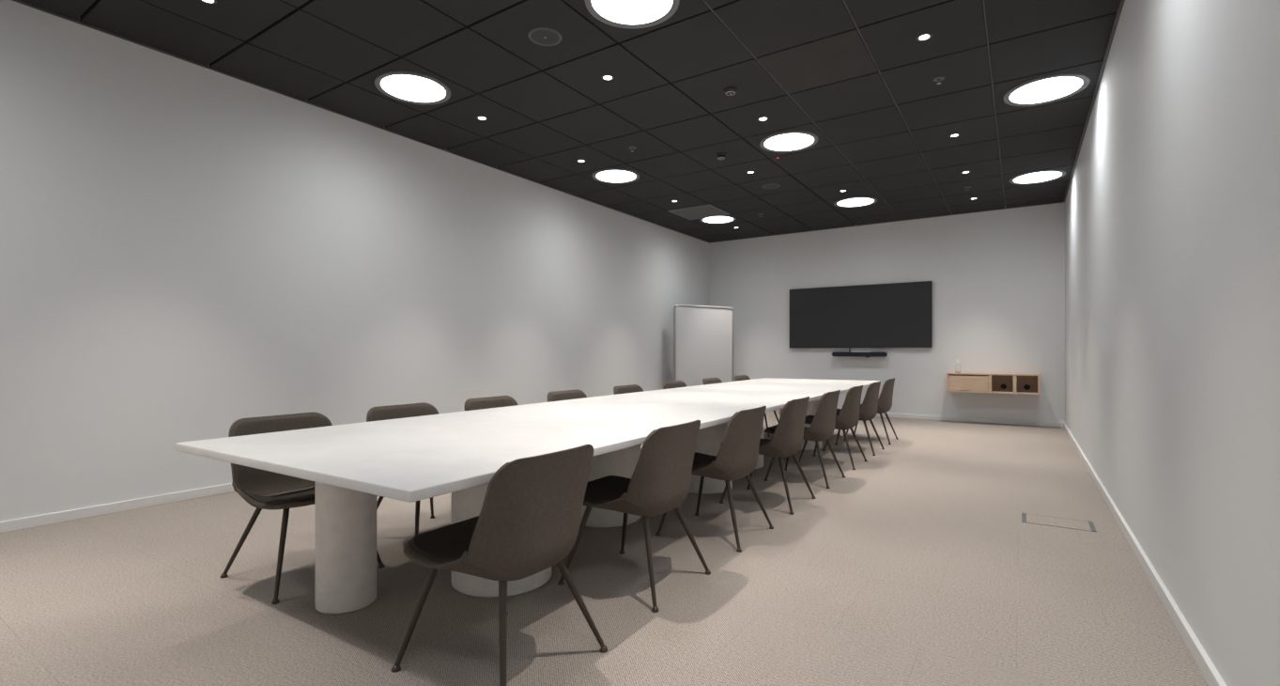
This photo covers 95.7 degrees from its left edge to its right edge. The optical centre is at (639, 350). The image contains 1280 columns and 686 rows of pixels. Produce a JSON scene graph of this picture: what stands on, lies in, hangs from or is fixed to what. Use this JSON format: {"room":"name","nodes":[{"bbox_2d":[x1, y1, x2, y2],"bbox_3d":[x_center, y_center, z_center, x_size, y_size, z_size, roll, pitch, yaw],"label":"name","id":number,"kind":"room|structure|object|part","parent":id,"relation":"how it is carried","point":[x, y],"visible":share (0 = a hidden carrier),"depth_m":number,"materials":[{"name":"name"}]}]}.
{"room":"conference room","nodes":[
{"label":"conference room","id":0,"kind":"room"},
{"bbox_2d":[0,0,709,521],"bbox_3d":[-1.742,-0.610,6.043,0.120,3.224,10.950,0,0,33],"label":"wall","id":1,"kind":"structure","parent":0,"point":[189,251],"depth_m":4.19,"materials":[{"name":"white paint"}]},
{"bbox_2d":[0,482,234,532],"bbox_3d":[-1.685,0.972,6.006,0.017,0.060,10.710,0,0,33],"label":"baseboard","id":2,"kind":"structure","parent":1,"relation":"attached to","point":[107,508],"depth_m":3.57,"materials":[{"name":"white"}]},
{"bbox_2d":[11,0,709,243],"bbox_3d":[-1.684,-1.966,6.005,0.018,0.012,10.710,0,0,33],"label":"trim","id":3,"kind":"structure","parent":1,"relation":"attached to","point":[17,1],"depth_m":4.37,"materials":[{"name":"black metal"}]},
{"bbox_2d":[20,0,1120,242],"bbox_3d":[0.481,-2.022,4.581,5.202,0.100,10.710,0,0,33],"label":"ceiling","id":4,"kind":"structure","parent":0,"point":[855,75],"depth_m":4.31,"materials":[{"name":"black tile"}]},
{"bbox_2d":[200,0,216,4],"bbox_3d":[-2.424,-1.970,3.242,0.092,0.004,0.092,0,0,33],"label":"recessed light","id":5,"kind":"object","parent":4,"relation":"in","point":[212,2],"visible":1,"depth_m":3.26,"materials":[{"name":"grey plastic"}]},
{"bbox_2d":[374,71,451,105],"bbox_3d":[-1.698,-1.966,4.345,0.536,0.013,0.536,0,0,33],"label":"recessed light","id":6,"kind":"object","parent":4,"relation":"in","point":[407,86],"visible":1,"depth_m":4.33,"materials":[{"name":"grey plastic"}]},
{"bbox_2d":[380,75,446,102],"bbox_3d":[-1.698,-1.967,4.345,0.455,0.001,0.455,0,0,33],"label":"diffuser","id":7,"kind":"object","parent":6,"relation":"attached to","point":[409,87],"depth_m":4.34,"materials":[{"name":"white plastic"}]},
{"bbox_2d":[476,115,487,120],"bbox_3d":[-1.335,-1.970,4.896,0.092,0.004,0.092,0,0,33],"label":"recessed light","id":8,"kind":"object","parent":4,"relation":"in","point":[480,117],"visible":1,"depth_m":4.89,"materials":[{"name":"grey plastic"}]},
{"bbox_2d":[527,27,562,46],"bbox_3d":[-0.594,-1.968,3.630,0.210,0.009,0.210,0,0,33],"label":"ceiling speaker","id":9,"kind":"object","parent":4,"relation":"attached to","point":[540,36],"visible":1,"depth_m":3.62,"materials":[{"name":"grey"}]},
{"bbox_2d":[530,30,559,44],"bbox_3d":[-0.594,-1.968,3.630,0.178,0.002,0.178,0,0,33],"label":"grille","id":10,"kind":"object","parent":9,"relation":"attached to","point":[538,37],"depth_m":3.63,"materials":[{"name":"grey metal"}]},
{"bbox_2d":[601,74,614,80],"bbox_3d":[-0.233,-1.970,4.171,0.092,0.004,0.092,0,0,33],"label":"recessed light","id":11,"kind":"object","parent":4,"relation":"in","point":[607,77],"visible":1,"depth_m":4.17,"materials":[{"name":"grey plastic"}]},
{"bbox_2d":[592,168,639,184],"bbox_3d":[-0.269,-1.966,6.517,0.536,0.013,0.536,0,0,33],"label":"recessed light","id":12,"kind":"object","parent":4,"relation":"in","point":[616,176],"visible":1,"depth_m":6.51,"materials":[{"name":"grey plastic"}]},
{"bbox_2d":[596,169,636,182],"bbox_3d":[-0.269,-1.967,6.517,0.455,0.001,0.455,0,0,33],"label":"diffuser","id":13,"kind":"object","parent":12,"relation":"attached to","point":[611,176],"depth_m":6.51,"materials":[{"name":"white plastic"}]},
{"bbox_2d":[584,0,679,28],"bbox_3d":[-0.044,-1.966,3.256,0.536,0.013,0.536,0,0,33],"label":"recessed light","id":14,"kind":"object","parent":4,"relation":"in","point":[618,13],"visible":1,"depth_m":3.36,"materials":[{"name":"grey plastic"}]},
{"bbox_2d":[667,203,729,219],"bbox_3d":[0.841,-1.967,8.204,0.650,0.010,0.650,0,0,33],"label":"ceiling vent","id":15,"kind":"object","parent":4,"relation":"in","point":[702,210],"visible":1,"depth_m":8.18,"materials":[{"name":"grey metal"}]},
{"bbox_2d":[699,215,736,223],"bbox_3d":[1.166,-1.966,8.661,0.536,0.013,0.536,0,0,33],"label":"recessed light","id":16,"kind":"object","parent":4,"relation":"in","point":[722,219],"visible":1,"depth_m":8.64,"materials":[{"name":"grey plastic"}]},
{"bbox_2d":[702,215,733,222],"bbox_3d":[1.166,-1.967,8.661,0.455,0.001,0.455,0,0,33],"label":"diffuser","id":17,"kind":"object","parent":16,"relation":"attached to","point":[716,219],"depth_m":8.64,"materials":[{"name":"white plastic"}]},
{"bbox_2d":[715,152,726,159],"bbox_3d":[0.812,-1.946,5.793,0.104,0.053,0.104,0,0,33],"label":"smoke detector","id":18,"kind":"object","parent":4,"relation":"attached to","point":[720,155],"visible":1,"depth_m":5.76,"materials":[{"name":"black plastic"}]},
{"bbox_2d":[724,87,737,95],"bbox_3d":[0.685,-1.956,4.375,0.104,0.033,0.104,0,0,33],"label":"smoke detector","id":19,"kind":"object","parent":4,"relation":"attached to","point":[728,91],"visible":1,"depth_m":4.35,"materials":[{"name":"black plastic"}]},
{"bbox_2d":[757,116,768,121],"bbox_3d":[1.044,-1.970,4.910,0.092,0.004,0.092,0,0,33],"label":"recessed light","id":20,"kind":"object","parent":4,"relation":"in","point":[762,118],"visible":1,"depth_m":4.91,"materials":[{"name":"grey"}]},
{"bbox_2d":[762,183,780,188],"bbox_3d":[1.566,-1.968,6.913,0.210,0.009,0.210,0,0,33],"label":"ceiling speaker","id":21,"kind":"object","parent":4,"relation":"attached to","point":[770,185],"visible":1,"depth_m":6.91,"materials":[{"name":"grey"}]},
{"bbox_2d":[763,184,778,187],"bbox_3d":[1.566,-1.968,6.913,0.178,0.002,0.178,0,0,33],"label":"grille","id":22,"kind":"object","parent":21,"relation":"attached to","point":[765,185],"depth_m":6.91,"materials":[{"name":"grey metal"}]},
{"bbox_2d":[759,130,818,152],"bbox_3d":[1.401,-1.966,5.453,0.536,0.013,0.536,0,0,33],"label":"recessed light","id":23,"kind":"object","parent":4,"relation":"in","point":[793,141],"visible":1,"depth_m":5.43,"materials":[{"name":"grey plastic"}]},
{"bbox_2d":[764,133,814,150],"bbox_3d":[1.401,-1.967,5.453,0.455,0.001,0.455,0,0,33],"label":"diffuser","id":24,"kind":"object","parent":23,"relation":"attached to","point":[789,141],"depth_m":5.45,"materials":[{"name":"white plastic"}]},
{"bbox_2d":[833,196,877,207],"bbox_3d":[2.847,-1.966,7.651,0.536,0.013,0.536,0,0,33],"label":"recessed light","id":25,"kind":"object","parent":4,"relation":"in","point":[857,201],"visible":1,"depth_m":7.64,"materials":[{"name":"grey plastic"}]},
{"bbox_2d":[837,198,874,206],"bbox_3d":[2.847,-1.967,7.651,0.455,0.001,0.455,0,0,33],"label":"diffuser","id":26,"kind":"object","parent":25,"relation":"attached to","point":[853,202],"depth_m":7.66,"materials":[{"name":"white plastic"}]},
{"bbox_2d":[916,32,932,41],"bbox_3d":[1.784,-1.970,3.634,0.092,0.004,0.092,0,0,33],"label":"recessed light","id":27,"kind":"object","parent":4,"relation":"in","point":[926,36],"visible":1,"depth_m":3.63,"materials":[{"name":"grey plastic"}]},
{"bbox_2d":[932,76,944,84],"bbox_3d":[2.166,-1.955,4.196,0.076,0.034,0.076,0,0,33],"label":"sprinkler","id":28,"kind":"object","parent":4,"relation":"attached to","point":[941,78],"visible":1,"depth_m":4.19,"materials":[{"name":"grey metal"}]},
{"bbox_2d":[948,133,959,137],"bbox_3d":[2.872,-1.970,5.287,0.092,0.004,0.092,0,0,33],"label":"recessed light","id":29,"kind":"object","parent":4,"relation":"in","point":[953,134],"visible":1,"depth_m":5.29,"materials":[{"name":"grey"}]},
{"bbox_2d":[1008,169,1066,185],"bbox_3d":[4.496,-1.966,6.554,0.536,0.013,0.536,0,0,33],"label":"recessed light","id":30,"kind":"object","parent":4,"relation":"in","point":[1041,176],"visible":1,"depth_m":6.54,"materials":[{"name":"grey plastic"}]},
{"bbox_2d":[1013,170,1062,183],"bbox_3d":[4.496,-1.967,6.554,0.455,0.001,0.455,0,0,33],"label":"diffuser","id":31,"kind":"object","parent":30,"relation":"attached to","point":[1038,177],"depth_m":6.54,"materials":[{"name":"white plastic"}]},
{"bbox_2d":[1002,73,1090,106],"bbox_3d":[3.061,-1.966,4.373,0.536,0.013,0.536,0,0,33],"label":"recessed light","id":32,"kind":"object","parent":4,"relation":"in","point":[1050,88],"visible":1,"depth_m":4.36,"materials":[{"name":"grey plastic"}]},
{"bbox_2d":[1009,77,1082,103],"bbox_3d":[3.061,-1.967,4.373,0.455,0.001,0.455,0,0,33],"label":"diffuser","id":33,"kind":"object","parent":32,"relation":"attached to","point":[1052,88],"depth_m":4.36,"materials":[{"name":"white plastic"}]},
{"bbox_2d":[0,410,1207,685],"bbox_3d":[0.481,1.052,4.581,5.442,0.100,10.950,0,0,33],"label":"floor","id":34,"kind":"structure","parent":0,"point":[919,564],"depth_m":2.34,"materials":[{"name":"carpet"}]},
{"bbox_2d":[219,412,384,603],"bbox_3d":[-1.508,0.652,2.616,0.542,0.700,0.486,0,0,33],"label":"upholstered chair","id":35,"kind":"object","parent":34,"relation":"on","point":[260,488],"visible":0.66,"depth_m":2.60,"materials":[{"name":"brown fabric"}]},
{"bbox_3d":[-1.767,0.832,2.582,0.174,0.326,0.024,0,0,-10],"label":"leg","id":36,"kind":"part","parent":35,"relation":"part of","materials":[{"name":"brown metal"}]},
{"bbox_2d":[241,486,315,503],"bbox_3d":[-1.466,0.636,2.588,0.397,0.079,0.431,0,0,33],"label":"seat cushion","id":37,"kind":"object","parent":35,"relation":"on","point":[306,495],"depth_m":2.48,"materials":[{"name":"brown fabric"}]},
{"bbox_3d":[-1.470,0.820,2.371,0.024,0.349,0.149,0,0,-13],"label":"leg","id":38,"kind":"part","parent":35,"relation":"part of","materials":[{"name":"brown metal"}]},
{"bbox_3d":[-1.268,0.820,2.678,0.149,0.349,0.024,0,0,-10],"label":"leg","id":39,"kind":"part","parent":35,"relation":"part of","materials":[{"name":"brown metal"}]},
{"bbox_2d":[366,401,439,535],"bbox_3d":[-1.156,0.652,3.150,0.542,0.700,0.486,0,0,33],"label":"upholstered chair","id":40,"kind":"object","parent":34,"relation":"on","point":[403,410],"visible":0.19,"depth_m":3.24,"materials":[{"name":"brown fabric"}]},
{"bbox_3d":[-1.415,0.832,3.117,0.174,0.326,0.024,0,0,-10],"label":"leg","id":41,"kind":"part","parent":40,"relation":"part of","materials":[{"name":"brown metal"}]},
{"bbox_3d":[-1.118,0.820,2.905,0.024,0.349,0.149,0,0,-13],"label":"leg","id":42,"kind":"part","parent":40,"relation":"part of","materials":[{"name":"brown metal"}]},
{"bbox_3d":[-1.228,0.832,3.401,0.024,0.326,0.174,0,0,-14],"label":"leg","id":43,"kind":"part","parent":40,"relation":"part of","materials":[{"name":"brown metal"}]},
{"bbox_2d":[463,395,518,410],"bbox_3d":[-0.799,0.652,3.693,0.542,0.700,0.486,0,0,33],"label":"upholstered chair","id":44,"kind":"object","parent":34,"relation":"on","point":[479,403],"visible":0.15,"depth_m":3.81,"materials":[{"name":"brown fabric"}]},
{"bbox_2d":[391,444,607,685],"bbox_3d":[-0.459,0.652,1.889,0.542,0.700,0.486,0,0,33],"label":"upholstered chair","id":45,"kind":"object","parent":34,"relation":"on","point":[528,522],"visible":1,"depth_m":1.71,"materials":[{"name":"brown fabric"}]},
{"bbox_3d":[-0.699,0.820,1.828,0.149,0.349,0.024,0,0,-10],"label":"leg","id":46,"kind":"part","parent":45,"relation":"part of","materials":[{"name":"brown metal"}]},
{"bbox_2d":[411,515,478,562],"bbox_3d":[-0.501,0.636,1.917,0.397,0.079,0.431,0,0,33],"label":"seat cushion","id":47,"kind":"object","parent":45,"relation":"on","point":[448,543],"depth_m":1.86,"materials":[{"name":"brown fabric"}]},
{"bbox_3d":[-0.388,0.832,1.639,0.024,0.326,0.174,0,0,-14],"label":"leg","id":48,"kind":"part","parent":45,"relation":"part of","materials":[{"name":"brown metal"}]},
{"bbox_3d":[-0.201,0.832,1.923,0.174,0.326,0.024,0,0,-10],"label":"leg","id":49,"kind":"part","parent":45,"relation":"part of","materials":[{"name":"brown metal"}]},
{"bbox_2d":[175,377,881,614],"bbox_3d":[0.542,0.676,4.546,1.430,0.650,6.420,0,0,32],"label":"conference table","id":50,"kind":"object","parent":34,"relation":"on","point":[409,459],"visible":0.55,"depth_m":2.34,"materials":[{"name":"white laminate"}]},
{"bbox_2d":[547,388,586,401],"bbox_3d":[-0.381,0.652,4.328,0.542,0.700,0.486,0,0,33],"label":"upholstered chair","id":51,"kind":"object","parent":34,"relation":"on","point":[556,395],"visible":0.15,"depth_m":4.45,"materials":[{"name":"brown fabric"}]},
{"bbox_2d":[613,384,643,446],"bbox_3d":[0.075,0.652,5.021,0.542,0.700,0.486,0,0,33],"label":"upholstered chair","id":52,"kind":"object","parent":34,"relation":"on","point":[632,388],"visible":0.13,"depth_m":5.14,"materials":[{"name":"brown fabric"}]},
{"bbox_2d":[557,419,710,612],"bbox_3d":[-0.032,0.652,2.561,0.542,0.700,0.486,0,0,33],"label":"upholstered chair","id":53,"kind":"object","parent":34,"relation":"on","point":[659,483],"visible":0.9,"depth_m":2.37,"materials":[{"name":"brown fabric"}]},
{"bbox_3d":[-0.272,0.820,2.499,0.149,0.349,0.024,0,0,-10],"label":"leg","id":54,"kind":"part","parent":53,"relation":"part of","materials":[{"name":"brown metal"}]},
{"bbox_2d":[584,475,631,503],"bbox_3d":[-0.074,0.636,2.589,0.397,0.079,0.431,0,0,33],"label":"seat cushion","id":55,"kind":"object","parent":53,"relation":"on","point":[607,488],"depth_m":2.60,"materials":[{"name":"brown fabric"}]},
{"bbox_3d":[-0.070,0.820,2.806,0.024,0.349,0.149,0,0,-13],"label":"leg","id":56,"kind":"part","parent":53,"relation":"part of","materials":[{"name":"brown metal"}]},
{"bbox_3d":[0.040,0.832,2.310,0.024,0.326,0.174,0,0,-14],"label":"leg","id":57,"kind":"part","parent":53,"relation":"part of","materials":[{"name":"brown metal"}]},
{"bbox_3d":[0.227,0.832,2.595,0.174,0.326,0.024,0,0,-10],"label":"leg","id":58,"kind":"part","parent":53,"relation":"part of","materials":[{"name":"brown metal"}]},
{"bbox_2d":[663,380,686,388],"bbox_3d":[0.531,0.652,5.715,0.542,0.700,0.486,0,0,33],"label":"upholstered chair","id":59,"kind":"object","parent":34,"relation":"on","point":[676,383],"visible":0.17,"depth_m":5.84,"materials":[{"name":"brown fabric"}]},
{"bbox_2d":[673,304,733,385],"bbox_3d":[1.037,0.134,9.302,1.202,1.734,0.414,0,0,-31],"label":"whiteboard","id":60,"kind":"object","parent":34,"relation":"on","point":[702,334],"visible":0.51,"depth_m":9.26,"materials":[{"name":"white plastic"}]},
{"bbox_2d":[702,377,722,384],"bbox_3d":[0.993,0.652,6.417,0.542,0.700,0.486,0,0,33],"label":"upholstered chair","id":61,"kind":"object","parent":34,"relation":"on","point":[709,380],"visible":0.16,"depth_m":6.54,"materials":[{"name":"brown fabric"}]},
{"bbox_2d":[655,405,773,552],"bbox_3d":[0.406,0.652,3.226,0.542,0.700,0.486,0,0,33],"label":"upholstered chair","id":62,"kind":"object","parent":34,"relation":"on","point":[736,457],"visible":0.78,"depth_m":3.02,"materials":[{"name":"brown fabric"}]},
{"bbox_3d":[0.166,0.820,3.164,0.149,0.349,0.024,0,0,-10],"label":"leg","id":63,"kind":"part","parent":62,"relation":"part of","materials":[{"name":"brown metal"}]},
{"bbox_3d":[0.368,0.820,3.471,0.024,0.349,0.149,0,0,-13],"label":"leg","id":64,"kind":"part","parent":62,"relation":"part of","materials":[{"name":"brown metal"}]},
{"bbox_2d":[692,451,716,469],"bbox_3d":[0.364,0.636,3.254,0.397,0.079,0.431,0,0,33],"label":"seat cushion","id":65,"kind":"object","parent":62,"relation":"on","point":[701,460],"depth_m":3.31,"materials":[{"name":"brown fabric"}]},
{"bbox_3d":[0.477,0.832,2.975,0.024,0.326,0.174,0,0,-14],"label":"leg","id":66,"kind":"part","parent":62,"relation":"part of","materials":[{"name":"brown metal"}]},
{"bbox_3d":[0.664,0.832,3.260,0.174,0.326,0.024,0,0,-10],"label":"leg","id":67,"kind":"part","parent":62,"relation":"part of","materials":[{"name":"brown metal"}]},
{"bbox_2d":[734,374,778,436],"bbox_3d":[1.455,0.652,7.118,0.542,0.700,0.486,0,0,33],"label":"upholstered chair","id":68,"kind":"object","parent":34,"relation":"on","point":[741,377],"visible":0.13,"depth_m":7.17,"materials":[{"name":"brown fabric"}]},
{"bbox_3d":[1.493,0.820,6.873,0.024,0.349,0.149,0,0,-13],"label":"leg","id":69,"kind":"part","parent":68,"relation":"part of","materials":[{"name":"brown metal"}]},
{"bbox_2d":[719,396,816,514],"bbox_3d":[0.843,0.652,3.891,0.542,0.700,0.486,0,0,33],"label":"upholstered chair","id":70,"kind":"object","parent":34,"relation":"on","point":[787,439],"visible":0.72,"depth_m":3.67,"materials":[{"name":"brown fabric"}]},
{"bbox_3d":[0.603,0.820,3.829,0.149,0.349,0.024,0,0,-10],"label":"leg","id":71,"kind":"part","parent":70,"relation":"part of","materials":[{"name":"brown metal"}]},
{"bbox_2d":[758,438,771,447],"bbox_3d":[0.801,0.636,3.919,0.397,0.079,0.431,0,0,33],"label":"seat cushion","id":72,"kind":"object","parent":70,"relation":"on","point":[763,441],"depth_m":4.01,"materials":[{"name":"brown fabric"}]},
{"bbox_3d":[0.915,0.832,3.640,0.024,0.326,0.174,0,0,-14],"label":"leg","id":73,"kind":"part","parent":70,"relation":"part of","materials":[{"name":"brown metal"}]},
{"bbox_3d":[1.102,0.832,3.925,0.174,0.326,0.024,0,0,-10],"label":"leg","id":74,"kind":"part","parent":70,"relation":"part of","materials":[{"name":"brown metal"}]},
{"bbox_2d":[763,389,845,488],"bbox_3d":[1.281,0.652,4.556,0.542,0.700,0.486,0,0,33],"label":"upholstered chair","id":75,"kind":"object","parent":34,"relation":"on","point":[822,427],"visible":0.83,"depth_m":4.33,"materials":[{"name":"brown fabric"}]},
{"bbox_3d":[1.041,0.820,4.494,0.149,0.349,0.024,0,0,-10],"label":"leg","id":76,"kind":"part","parent":75,"relation":"part of","materials":[{"name":"brown metal"}]},
{"bbox_2d":[766,424,807,431],"bbox_3d":[1.239,0.636,4.584,0.397,0.079,0.431,0,0,33],"label":"seat cushion","id":77,"kind":"object","parent":75,"relation":"on","point":[771,428],"depth_m":4.54,"materials":[{"name":"brown fabric"}]},
{"bbox_3d":[1.352,0.832,4.305,0.024,0.326,0.174,0,0,-14],"label":"leg","id":78,"kind":"part","parent":75,"relation":"part of","materials":[{"name":"brown metal"}]},
{"bbox_3d":[1.539,0.832,4.590,0.174,0.326,0.024,0,0,-10],"label":"leg","id":79,"kind":"part","parent":75,"relation":"part of","materials":[{"name":"brown metal"}]},
{"bbox_2d":[798,385,867,469],"bbox_3d":[1.719,0.652,5.221,0.542,0.700,0.486,0,0,33],"label":"upholstered chair","id":80,"kind":"object","parent":34,"relation":"on","point":[848,417],"visible":0.73,"depth_m":5.00,"materials":[{"name":"brown fabric"}]},
{"bbox_3d":[1.478,0.820,5.159,0.149,0.349,0.024,0,0,-10],"label":"leg","id":81,"kind":"part","parent":80,"relation":"part of","materials":[{"name":"brown metal"}]},
{"bbox_2d":[805,415,814,421],"bbox_3d":[1.676,0.636,5.249,0.397,0.079,0.431,0,0,33],"label":"seat cushion","id":82,"kind":"object","parent":80,"relation":"on","point":[809,418],"depth_m":5.28,"materials":[{"name":"brown fabric"}]},
{"bbox_3d":[1.790,0.832,4.970,0.024,0.326,0.174,0,0,-14],"label":"leg","id":83,"kind":"part","parent":80,"relation":"part of","materials":[{"name":"brown metal"}]},
{"bbox_3d":[1.977,0.832,5.255,0.174,0.326,0.024,0,0,-10],"label":"leg","id":84,"kind":"part","parent":80,"relation":"part of","materials":[{"name":"brown metal"}]},
{"bbox_2d":[822,380,884,455],"bbox_3d":[2.156,0.652,5.886,0.542,0.700,0.486,0,0,33],"label":"upholstered chair","id":85,"kind":"object","parent":34,"relation":"on","point":[868,409],"visible":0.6,"depth_m":5.66,"materials":[{"name":"brown fabric"}]},
{"bbox_3d":[2.227,0.832,5.635,0.024,0.326,0.174,0,0,-14],"label":"leg","id":86,"kind":"part","parent":85,"relation":"part of","materials":[{"name":"brown metal"}]},
{"bbox_3d":[2.414,0.832,5.920,0.174,0.326,0.024,0,0,-10],"label":"leg","id":87,"kind":"part","parent":85,"relation":"part of","materials":[{"name":"brown metal"}]},
{"bbox_2d":[843,377,898,444],"bbox_3d":[2.594,0.652,6.551,0.542,0.700,0.486,0,0,33],"label":"upholstered chair","id":88,"kind":"object","parent":34,"relation":"on","point":[885,400],"visible":0.62,"depth_m":6.32,"materials":[{"name":"brown fabric"}]},
{"bbox_3d":[2.665,0.832,6.300,0.024,0.326,0.174,0,0,-14],"label":"leg","id":89,"kind":"part","parent":88,"relation":"part of","materials":[{"name":"brown metal"}]},
{"bbox_3d":[2.852,0.832,6.584,0.174,0.326,0.024,0,0,-10],"label":"leg","id":90,"kind":"part","parent":88,"relation":"part of","materials":[{"name":"brown metal"}]},
{"bbox_2d":[1021,511,1096,531],"bbox_3d":[2.447,1.000,3.395,0.346,0.004,0.224,0,0,33],"label":"floor outlet cover","id":91,"kind":"object","parent":34,"relation":"on","point":[1063,522],"visible":1,"depth_m":3.39,"materials":[{"name":"grey"}]},
{"bbox_2d":[709,201,1064,422],"bbox_3d":[3.458,-0.610,9.104,5.202,3.224,0.120,0,0,33],"label":"wall","id":92,"kind":"structure","parent":0,"point":[997,277],"depth_m":8.44,"materials":[{"name":"white paint"}]},
{"bbox_2d":[832,347,887,356],"bbox_3d":[3.405,0.020,8.989,0.810,0.147,0.130,0,0,33],"label":"soundbar","id":93,"kind":"object","parent":92,"relation":"attached to","point":[853,353],"visible":1,"depth_m":8.91,"materials":[{"name":"black plastic"}]},
{"bbox_2d":[789,280,932,347],"bbox_3d":[3.381,-0.539,9.044,2.124,0.972,0.062,0,0,33],"label":"television","id":94,"kind":"object","parent":92,"relation":"attached to","point":[893,315],"visible":1,"depth_m":8.96,"materials":[{"name":"black plastic"}]},
{"bbox_2d":[709,200,1063,242],"bbox_3d":[3.420,-1.966,9.046,5.166,0.012,0.018,0,0,33],"label":"trim","id":95,"kind":"structure","parent":92,"relation":"attached to","point":[1061,201],"depth_m":8.71,"materials":[{"name":"black metal"}]},
{"bbox_2d":[775,409,1063,427],"bbox_3d":[3.420,0.972,9.047,5.168,0.060,0.017,0,0,33],"label":"baseboard","id":96,"kind":"structure","parent":92,"relation":"attached to","point":[899,415],"depth_m":8.17,"materials":[{"name":"white paint"}]},
{"bbox_2d":[946,371,1040,394],"bbox_3d":[4.822,0.431,7.928,1.075,0.266,0.346,0,0,33],"label":"upper cabinet","id":97,"kind":"object","parent":92,"relation":"attached to","point":[1021,383],"visible":1,"depth_m":7.89,"materials":[{"name":"brown wood"}]},
{"bbox_2d":[955,359,960,372],"bbox_3d":[4.467,0.208,8.129,0.075,0.182,0.075,0,0,33],"label":"soap bottle","id":98,"kind":"object","parent":97,"relation":"on","point":[958,365],"visible":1,"depth_m":8.10,"materials":[{"name":"white plastic"}]},
{"bbox_3d":[4.506,0.438,7.945,0.477,0.203,0.018,0,0,33],"label":"flap door","id":99,"kind":"part","parent":97,"relation":"part of","materials":[{"name":"brown wood"}]},
{"bbox_2d":[1064,0,1279,685],"bbox_3d":[2.704,-0.610,3.118,0.120,3.224,10.950,0,0,33],"label":"wall","id":100,"kind":"structure","parent":0,"point":[1172,203],"depth_m":2.00,"materials":[{"name":"white paint"}]},
{"bbox_2d":[1063,0,1125,201],"bbox_3d":[2.646,-1.966,3.156,0.018,0.012,10.710,0,0,33],"label":"trim","id":101,"kind":"structure","parent":100,"relation":"attached to","point":[1121,2],"depth_m":4.21,"materials":[{"name":"black metal"}]},
{"bbox_2d":[1063,422,1226,685],"bbox_3d":[2.647,0.972,3.155,0.017,0.060,10.710,0,0,33],"label":"baseboard","id":102,"kind":"structure","parent":100,"relation":"attached to","point":[1210,672],"depth_m":2.30,"materials":[{"name":"white paint"}]}
]}

